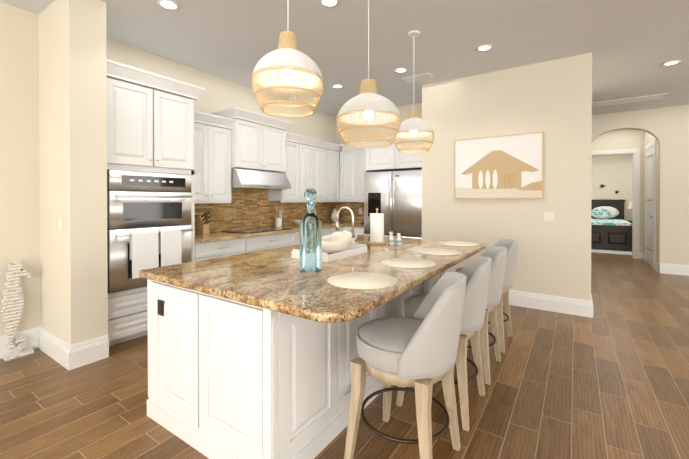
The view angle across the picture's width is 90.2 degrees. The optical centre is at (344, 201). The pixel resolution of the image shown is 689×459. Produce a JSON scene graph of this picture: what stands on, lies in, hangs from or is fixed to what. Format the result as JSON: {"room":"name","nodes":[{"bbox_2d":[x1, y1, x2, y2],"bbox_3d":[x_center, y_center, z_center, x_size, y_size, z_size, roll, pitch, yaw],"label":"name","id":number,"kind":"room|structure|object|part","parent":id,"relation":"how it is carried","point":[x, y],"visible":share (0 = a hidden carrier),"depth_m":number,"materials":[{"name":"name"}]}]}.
{"room":"kitchen","nodes":[
{"label":"kitchen","id":0,"kind":"room"},
{"bbox_2d":[39,0,107,344],"bbox_3d":[-2.426,-0.188,3.060,0.730,3.050,0.262,0,0,34],"label":"wall","id":1,"kind":"structure","parent":0,"point":[73,159],"depth_m":2.88,"materials":[{"name":"paint"}]},
{"bbox_2d":[58,217,62,231],"bbox_3d":[-2.366,0.189,2.857,0.075,0.118,0.012,0,0,34],"label":"light switch","id":2,"kind":"object","parent":1,"relation":"attached to","point":[60,219],"visible":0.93,"depth_m":2.85,"materials":[{"name":"beige plastic"}]},
{"bbox_2d":[0,2,335,335],"bbox_3d":[-2.898,-0.189,3.148,0.150,3.050,9.800,0,0,34],"label":"wall","id":3,"kind":"structure","parent":0,"point":[19,152],"depth_m":3.09,"materials":[{"name":"paint"}]},
{"bbox_2d":[199,119,234,202],"bbox_3d":[-1.817,-0.492,4.321,0.328,0.959,0.703,0,0,34],"label":"upper cabinet","id":4,"kind":"object","parent":3,"relation":"attached to","point":[214,139],"depth_m":4.31,"materials":[{"name":"paint"}]},
{"bbox_2d":[215,115,290,190],"bbox_3d":[-1.279,-0.656,4.948,0.518,0.920,0.940,0,0,34],"label":"upper cabinet","id":5,"kind":"object","parent":3,"relation":"attached to","point":[260,148],"depth_m":4.80,"materials":[{"name":"paint"}]},
{"bbox_2d":[231,168,290,189],"bbox_3d":[-1.277,-0.321,4.949,0.524,0.260,0.930,0,0,34],"label":"hood","id":6,"kind":"object","parent":5,"relation":"attached to","point":[241,178],"depth_m":4.78,"materials":[{"name":"silver metal"}]},
{"bbox_2d":[195,188,363,232],"bbox_3d":[-0.722,-0.038,5.285,1.071,0.880,3.521,0,0,34],"label":"backsplash","id":7,"kind":"structure","parent":3,"relation":"attached to","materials":[{"name":"tile"}]},
{"bbox_2d":[267,139,310,202],"bbox_3d":[-0.863,-0.501,5.738,0.328,0.959,0.835,0,0,34],"label":"upper cabinet","id":8,"kind":"object","parent":3,"relation":"attached to","point":[300,152],"depth_m":5.61,"materials":[{"name":"paint"}]},
{"bbox_2d":[311,143,338,202],"bbox_3d":[-0.432,-0.505,6.323,0.390,0.959,0.855,0,0,34],"label":"upper cabinet","id":9,"kind":"object","parent":3,"relation":"attached to","point":[324,160],"depth_m":6.22,"materials":[{"name":"paint"}]},
{"bbox_2d":[0,252,688,369],"bbox_3d":[3.930,1.240,3.444,10.860,0.190,17.900,0,0,34],"label":"baseboard","id":10,"kind":"structure","parent":3,"relation":"attached to","point":[66,355],"depth_m":3.09,"materials":[{"name":"white wood"}]},
{"bbox_2d":[0,252,688,458],"bbox_3d":[3.930,1.395,3.445,11.160,0.120,18.200,0,0,34],"label":"floor","id":11,"kind":"structure","parent":0,"point":[609,379],"depth_m":2.34,"materials":[{"name":"brown wood"}]},
{"bbox_2d":[0,260,33,360],"bbox_3d":[-2.839,0.920,2.974,0.110,0.835,0.195,0,0,34],"label":"seahorse","id":12,"kind":"object","parent":11,"relation":"on","point":[12,302],"visible":1,"depth_m":2.94},
{"bbox_2d":[107,71,198,346],"bbox_3d":[-2.141,0.093,3.574,0.628,2.480,0.901,0,0,34],"label":"tall cabinet","id":13,"kind":"object","parent":11,"relation":"on","point":[177,164],"depth_m":3.33,"materials":[{"name":"paint"}]},
{"bbox_2d":[107,167,194,294],"bbox_3d":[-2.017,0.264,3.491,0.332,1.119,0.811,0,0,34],"label":"oven","id":14,"kind":"object","parent":13,"relation":"in","point":[151,214],"depth_m":3.30,"materials":[{"name":"metal"}]},
{"bbox_2d":[199,243,250,260],"bbox_3d":[-1.688,0.888,4.280,0.598,0.880,0.769,0,0,34],"label":"base cabinet","id":15,"kind":"object","parent":11,"relation":"on","point":[206,251],"depth_m":4.08,"materials":[{"name":"paint"}]},
{"bbox_2d":[199,219,358,246],"bbox_3d":[-0.722,0.421,5.288,1.071,0.040,3.521,0,0,34],"label":"countertop","id":16,"kind":"structure","parent":15,"relation":"on","point":[216,238],"depth_m":4.57,"materials":[{"name":"brown stone"}]},
{"bbox_2d":[196,211,210,234],"bbox_3d":[-1.772,0.262,4.346,0.204,0.290,0.090,0,0,34],"label":"knife block","id":17,"kind":"object","parent":16,"relation":"on","point":[202,224],"visible":1,"depth_m":4.33,"materials":[{"name":"brown wood"}]},
{"bbox_2d":[235,227,290,234],"bbox_3d":[-1.235,0.399,4.925,0.510,0.010,0.880,0,0,34],"label":"cooktop","id":18,"kind":"object","parent":16,"relation":"in","point":[242,230],"depth_m":4.94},
{"bbox_2d":[275,206,281,226],"bbox_3d":[-1.059,0.229,5.499,0.104,0.341,0.113,0,0,34],"label":"utensil crock","id":19,"kind":"object","parent":16,"relation":"on","point":[278,220],"visible":1,"depth_m":5.47,"materials":[{"name":"white ceramic"}]},
{"bbox_2d":[331,209,339,221],"bbox_3d":[-0.180,0.266,6.697,0.170,0.250,0.170,0,0,34],"label":"ribbed vase","id":20,"kind":"object","parent":16,"relation":"on","point":[333,215],"visible":0.81,"depth_m":6.64,"materials":[{"name":"white ceramic"}]},
{"bbox_2d":[251,235,298,251],"bbox_3d":[-1.246,0.884,4.936,0.598,0.880,1.068,0,0,34],"label":"base cabinet","id":21,"kind":"object","parent":11,"relation":"on","point":[267,244],"depth_m":4.80,"materials":[{"name":"paint"}]},
{"bbox_2d":[147,271,444,458],"bbox_3d":[-0.108,0.898,2.890,1.135,0.880,2.495,0,0,34],"label":"kitchen island","id":22,"kind":"object","parent":11,"relation":"on","point":[251,355],"depth_m":1.80,"materials":[{"name":"paint"}]},
{"bbox_2d":[139,235,485,330],"bbox_3d":[0.080,0.439,2.781,1.524,0.040,2.610,0,0,34],"label":"island countertop","id":23,"kind":"structure","parent":22,"relation":"on","point":[271,279],"depth_m":1.96,"materials":[{"name":"brown stone"}]},
{"bbox_2d":[300,188,321,271],"bbox_3d":[-0.211,0.167,2.137,0.104,0.510,0.104,0,0,34],"label":"bottle","id":24,"kind":"object","parent":23,"relation":"on","point":[310,242],"visible":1,"depth_m":2.10,"materials":[{"name":"blue glass"}]},
{"bbox_2d":[292,230,366,261],"bbox_3d":[-0.106,0.330,2.706,0.340,0.178,0.540,0,0,34],"label":"tray","id":25,"kind":"object","parent":23,"relation":"on","point":[337,245],"visible":0.62,"depth_m":2.64,"materials":[{"name":"white ceramic"}]},
{"bbox_2d":[336,207,357,243],"bbox_3d":[0.027,0.229,3.341,0.225,0.372,0.118,0,0,34],"label":"faucet","id":26,"kind":"object","parent":23,"relation":"on","point":[337,215],"depth_m":3.29,"materials":[{"name":"silver metal"}]},
{"bbox_2d":[327,272,397,288],"bbox_3d":[0.096,0.423,1.860,0.379,0.003,0.379,0,0,19],"label":"placemat","id":27,"kind":"object","parent":23,"relation":"on","point":[360,280],"depth_m":1.84,"materials":[{"name":"beige fabric"}]},
{"bbox_2d":[368,208,385,244],"bbox_3d":[0.322,0.237,3.394,0.170,0.354,0.170,0,0,34],"label":"paper towel holder","id":28,"kind":"object","parent":23,"relation":"on","point":[376,228],"visible":1,"depth_m":3.34,"materials":[{"name":"white paper"}]},
{"bbox_2d":[389,232,401,244],"bbox_3d":[0.493,0.353,3.346,0.126,0.122,0.049,0,0,-6],"label":"pepper shaker","id":29,"kind":"object","parent":23,"relation":"on","point":[391,240],"visible":1,"depth_m":3.33,"materials":[{"name":"clear plastic"}]},
{"bbox_2d":[381,258,436,267],"bbox_3d":[0.442,0.419,2.375,0.379,0.003,0.379,0,0,28],"label":"placemat","id":30,"kind":"object","parent":23,"relation":"on","point":[393,262],"depth_m":2.37,"materials":[{"name":"beige fabric"}]},
{"bbox_2d":[415,248,461,254],"bbox_3d":[0.783,0.416,2.881,0.379,0.003,0.379,0,0,31],"label":"placemat","id":31,"kind":"object","parent":23,"relation":"on","point":[430,251],"depth_m":2.87,"materials":[{"name":"beige fabric"}]},
{"bbox_2d":[439,241,478,245],"bbox_3d":[1.134,0.412,3.403,0.379,0.003,0.379,0,0,19],"label":"placemat","id":32,"kind":"object","parent":23,"relation":"on","point":[452,243],"depth_m":3.39,"materials":[{"name":"beige fabric"}]},
{"bbox_2d":[322,231,342,236],"bbox_3d":[-0.453,0.876,6.063,0.656,0.880,0.704,0,0,34],"label":"base cabinet","id":33,"kind":"object","parent":11,"relation":"on","point":[325,233],"depth_m":5.87,"materials":[{"name":"paint"}]},
{"bbox_2d":[349,227,358,234],"bbox_3d":[0.305,0.875,6.299,0.495,0.880,0.702,0,0,34],"label":"base cabinet","id":34,"kind":"object","parent":11,"relation":"on","point":[356,228],"depth_m":6.03,"materials":[{"name":"paint"}]},
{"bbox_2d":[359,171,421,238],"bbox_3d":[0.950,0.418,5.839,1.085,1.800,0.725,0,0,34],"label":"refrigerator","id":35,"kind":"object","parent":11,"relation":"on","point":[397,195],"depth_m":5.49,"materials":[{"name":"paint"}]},
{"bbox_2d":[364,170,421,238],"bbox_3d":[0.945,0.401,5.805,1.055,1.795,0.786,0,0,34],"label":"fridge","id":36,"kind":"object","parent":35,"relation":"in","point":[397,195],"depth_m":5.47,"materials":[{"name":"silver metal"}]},
{"bbox_2d":[344,272,466,458],"bbox_3d":[0.346,0.860,1.809,0.562,0.971,0.542,0,0,34],"label":"stool","id":37,"kind":"object","parent":11,"relation":"on","point":[418,349],"visible":1,"depth_m":1.63,"materials":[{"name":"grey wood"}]},
{"bbox_3d":[0.315,0.735,1.812,0.506,0.138,0.506,0,0,34],"label":"seat","id":38,"kind":"part","parent":37,"relation":"part of","materials":[{"name":"fabric"}]},
{"bbox_2d":[396,256,491,430],"bbox_3d":[0.694,0.857,2.326,0.562,0.971,0.542,0,0,34],"label":"stool","id":39,"kind":"object","parent":11,"relation":"on","point":[476,270],"visible":0.6,"depth_m":2.10,"materials":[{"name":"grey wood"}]},
{"bbox_3d":[0.661,0.731,2.326,0.506,0.138,0.506,0,0,34],"label":"seat","id":40,"kind":"part","parent":39,"relation":"part of","materials":[{"name":"fabric"}]},
{"bbox_2d":[434,246,507,384],"bbox_3d":[1.035,0.853,2.833,0.562,0.971,0.544,0,0,34],"label":"stool","id":41,"kind":"object","parent":11,"relation":"on","point":[497,255],"visible":0.27,"depth_m":2.60,"materials":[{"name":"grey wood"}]},
{"bbox_2d":[456,239,518,352],"bbox_3d":[1.387,0.850,3.357,0.562,0.971,0.546,0,0,34],"label":"stool","id":42,"kind":"object","parent":11,"relation":"on","point":[511,245],"visible":0.23,"depth_m":3.13,"materials":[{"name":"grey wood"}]},
{"bbox_2d":[591,200,631,251],"bbox_3d":[7.424,0.607,10.370,1.860,1.360,2.440,0,0,34],"label":"bed","id":43,"kind":"object","parent":11,"relation":"on","point":[611,228],"visible":0.6,"depth_m":9.29,"materials":[{"name":"black"}]},
{"bbox_3d":[7.430,0.767,10.379,1.710,0.440,2.270,0,0,34],"label":"mattress","id":44,"kind":"part","parent":43,"relation":"part of","materials":[{"name":"fabric"}]},
{"bbox_2d":[591,249,631,254],"bbox_3d":[7.229,1.293,8.607,1.750,0.012,0.650,0,0,34],"label":"rug","id":45,"kind":"object","parent":11,"relation":"on","point":[611,252],"visible":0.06,"depth_m":8.74,"materials":[{"name":"white fabric"}]},
{"bbox_3d":[9.006,0.931,10.501,0.560,0.710,0.460,0,0,34],"label":"nightstand","id":46,"kind":"object","parent":11,"relation":"on","visible":0},
{"bbox_2d":[628,201,631,220],"bbox_3d":[8.906,0.275,10.564,0.300,0.600,0.300,0,0,34],"label":"table lamp","id":47,"kind":"object","parent":46,"relation":"on","point":[630,205],"visible":0.17,"depth_m":10.55,"materials":[{"name":"white ceramic"}]},
{"bbox_2d":[0,0,688,116],"bbox_3d":[3.930,-1.775,3.424,11.160,0.120,18.200,0,0,34],"label":"ceiling","id":48,"kind":"structure","parent":0,"point":[632,46],"depth_m":3.61,"materials":[{"name":"paint"}]},
{"bbox_2d":[157,0,178,10],"bbox_3d":[-1.522,-1.705,2.970,0.170,0.010,0.170,0,0,34],"label":"recessed light","id":49,"kind":"object","parent":48,"relation":"in","point":[171,5],"visible":0.96,"depth_m":2.97,"materials":[{"name":"white"}]},
{"bbox_2d":[252,0,323,117],"bbox_3d":[-0.322,-1.111,1.962,0.405,1.187,0.405,0,0,34],"label":"pendant light","id":50,"kind":"object","parent":48,"relation":"hanging from","point":[286,65],"visible":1,"depth_m":1.89,"materials":[{"name":"wicker"}]},
{"bbox_3d":[-0.322,-1.278,1.961,0.120,0.854,0.120,0,0,34],"label":"cord","id":51,"kind":"part","parent":50,"relation":"part of","materials":[{"name":"white plastic"}]},
{"bbox_3d":[-0.322,-0.766,1.965,0.084,0.168,0.084,0,0,34],"label":"bulb","id":52,"kind":"part","parent":50,"relation":"part of","materials":[{"name":"white glass"}]},
{"bbox_2d":[319,0,338,7],"bbox_3d":[-0.130,-1.705,2.926,0.170,0.010,0.170,0,0,34],"label":"recessed light","id":53,"kind":"object","parent":48,"relation":"in","point":[329,3],"visible":0.98,"depth_m":2.95,"materials":[{"name":"white"}]},
{"bbox_2d":[332,84,342,88],"bbox_3d":[-0.104,-1.720,5.114,0.170,0.010,0.170,0,0,34],"label":"recessed light","id":54,"kind":"object","parent":48,"relation":"in","point":[337,86],"visible":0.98,"depth_m":5.12,"materials":[{"name":"white"}]},
{"bbox_2d":[337,0,400,147],"bbox_3d":[0.191,-1.084,2.726,0.507,1.252,0.507,0,0,34],"label":"pendant light","id":55,"kind":"object","parent":48,"relation":"hanging from","point":[368,105],"visible":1,"depth_m":2.62,"materials":[{"name":"wicker"}]},
{"bbox_3d":[0.191,-0.752,2.728,0.084,0.198,0.084,0,0,34],"label":"bulb","id":56,"kind":"part","parent":55,"relation":"part of","materials":[{"name":"white glass"}]},
{"bbox_3d":[0.191,-1.280,2.725,0.120,0.859,0.120,0,0,34],"label":"cord","id":57,"kind":"part","parent":55,"relation":"part of","materials":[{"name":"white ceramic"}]},
{"bbox_3d":[0.191,-0.707,2.729,0.507,0.499,0.507,0,0,34],"label":"lamp shade","id":58,"kind":"part","parent":55,"relation":"part of","materials":[{"name":"wicker"}]},
{"bbox_2d":[394,68,406,72],"bbox_3d":[0.734,-1.716,4.478,0.170,0.010,0.170,0,0,34],"label":"recessed light","id":59,"kind":"object","parent":48,"relation":"in","point":[399,70],"visible":1,"depth_m":4.48,"materials":[{"name":"white"}]},
{"bbox_2d":[394,30,433,152],"bbox_3d":[0.705,-1.114,3.489,0.409,1.202,0.409,0,0,34],"label":"pendant light","id":60,"kind":"object","parent":48,"relation":"hanging from","point":[414,126],"visible":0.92,"depth_m":3.40,"materials":[{"name":"wicker"}]},
{"bbox_3d":[0.705,-0.722,3.492,0.409,0.419,0.409,0,0,34],"label":"lamp shade","id":61,"kind":"part","parent":60,"relation":"part of","materials":[{"name":"wicker"}]},
{"bbox_3d":[0.705,-1.270,3.488,0.120,0.889,0.120,0,0,34],"label":"cord","id":62,"kind":"part","parent":60,"relation":"part of","materials":[{"name":"white plastic"}]},
{"bbox_2d":[402,73,433,82],"bbox_3d":[1.015,-1.717,4.753,0.380,0.013,0.190,0,0,34],"label":"ceiling vent","id":63,"kind":"object","parent":48,"relation":"in","point":[424,76],"visible":1,"depth_m":4.74,"materials":[{"name":"white metal"}]},
{"bbox_2d":[476,44,492,51],"bbox_3d":[1.555,-1.711,3.817,0.170,0.010,0.170,0,0,34],"label":"recessed light","id":64,"kind":"object","parent":48,"relation":"in","point":[484,47],"visible":0.98,"depth_m":3.81,"materials":[{"name":"white glass"}]},
{"bbox_2d":[592,93,668,106],"bbox_3d":[4.817,-1.724,5.853,1.000,0.013,0.320,0,0,34],"label":"ceiling vent","id":65,"kind":"object","parent":48,"relation":"in","point":[632,100],"visible":0.92,"depth_m":5.83,"materials":[{"name":"white metal"}]},
{"bbox_2d":[662,60,680,65],"bbox_3d":[4.031,-1.714,4.236,0.170,0.010,0.170,0,0,34],"label":"recessed light","id":66,"kind":"object","parent":48,"relation":"in","point":[672,62],"visible":0.96,"depth_m":4.23,"materials":[{"name":"white"}]},
{"bbox_2d":[336,103,421,143],"bbox_3d":[0.766,-0.211,6.497,2.190,3.050,0.150,0,0,34],"label":"wall","id":67,"kind":"structure","parent":0,"point":[403,111],"depth_m":6.46,"materials":[{"name":"paint"}]},
{"bbox_2d":[339,147,362,202],"bbox_3d":[0.281,-0.506,6.494,0.765,0.959,0.390,0,0,34],"label":"upper cabinet","id":68,"kind":"object","parent":67,"relation":"attached to","point":[350,158],"depth_m":6.46,"materials":[{"name":"paint"}]},
{"bbox_2d":[363,139,421,170],"bbox_3d":[0.999,-0.762,5.860,1.093,0.439,0.638,0,0,34],"label":"upper cabinet","id":69,"kind":"object","parent":67,"relation":"attached to","point":[388,158],"depth_m":5.65,"materials":[{"name":"paint"}]},
{"bbox_2d":[422,53,591,300],"bbox_3d":[2.506,-0.203,5.285,2.050,3.050,1.820,0,0,34],"label":"wall","id":70,"kind":"structure","parent":0,"point":[552,99],"depth_m":4.31,"materials":[{"name":"paint"}]},
{"bbox_2d":[454,131,543,198],"bbox_3d":[1.991,-0.453,4.509,1.080,0.820,0.035,0,0,34],"label":"picture","id":71,"kind":"object","parent":70,"relation":"attached to","point":[504,167],"visible":0.98,"depth_m":4.47,"materials":[{"name":"white paper"}]},
{"bbox_2d":[543,212,554,221],"bbox_3d":[2.496,0.179,4.189,0.118,0.118,0.012,0,0,34],"label":"light switch","id":72,"kind":"object","parent":70,"relation":"attached to","point":[549,216],"visible":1,"depth_m":4.19,"materials":[{"name":"beige plastic"}]},
{"bbox_2d":[592,154,632,220],"bbox_3d":[8.413,-0.244,11.296,4.900,3.050,0.150,0,0,34],"label":"wall","id":73,"kind":"structure","parent":0,"point":[612,174],"depth_m":11.02,"materials":[{"name":"paint"}]},
{"bbox_2d":[592,129,642,251],"bbox_3d":[6.407,-0.223,8.180,1.050,3.050,0.140,0,0,34],"label":"wall","id":74,"kind":"structure","parent":0,"point":[624,139],"depth_m":8.00,"materials":[{"name":"paint"}]},
{"bbox_2d":[592,148,639,258],"bbox_3d":[6.330,0.034,8.220,1.110,2.535,0.162,0,0,34],"label":"door frame","id":75,"kind":"structure","parent":74,"relation":"attached to","point":[635,152],"depth_m":7.89,"materials":[{"name":"white wood"}]},
{"bbox_2d":[592,105,688,271],"bbox_3d":[6.826,-0.206,5.777,8.670,3.050,0.180,0,0,34],"label":"wall","id":76,"kind":"structure","parent":0,"point":[667,128],"depth_m":6.27,"materials":[{"name":"paint"}]},
{"bbox_2d":[642,131,657,262],"bbox_3d":[6.466,-0.216,7.176,0.170,3.050,1.740,0,0,34],"label":"wall","id":77,"kind":"structure","parent":0,"point":[647,138],"depth_m":7.73,"materials":[{"name":"paint"}]},
{"bbox_2d":[645,139,655,268],"bbox_3d":[6.323,0.042,7.129,0.053,2.535,1.090,0,0,34],"label":"door","id":78,"kind":"structure","parent":77,"relation":"attached to","point":[650,201],"depth_m":7.02,"materials":[{"name":"paint"}]}
]}

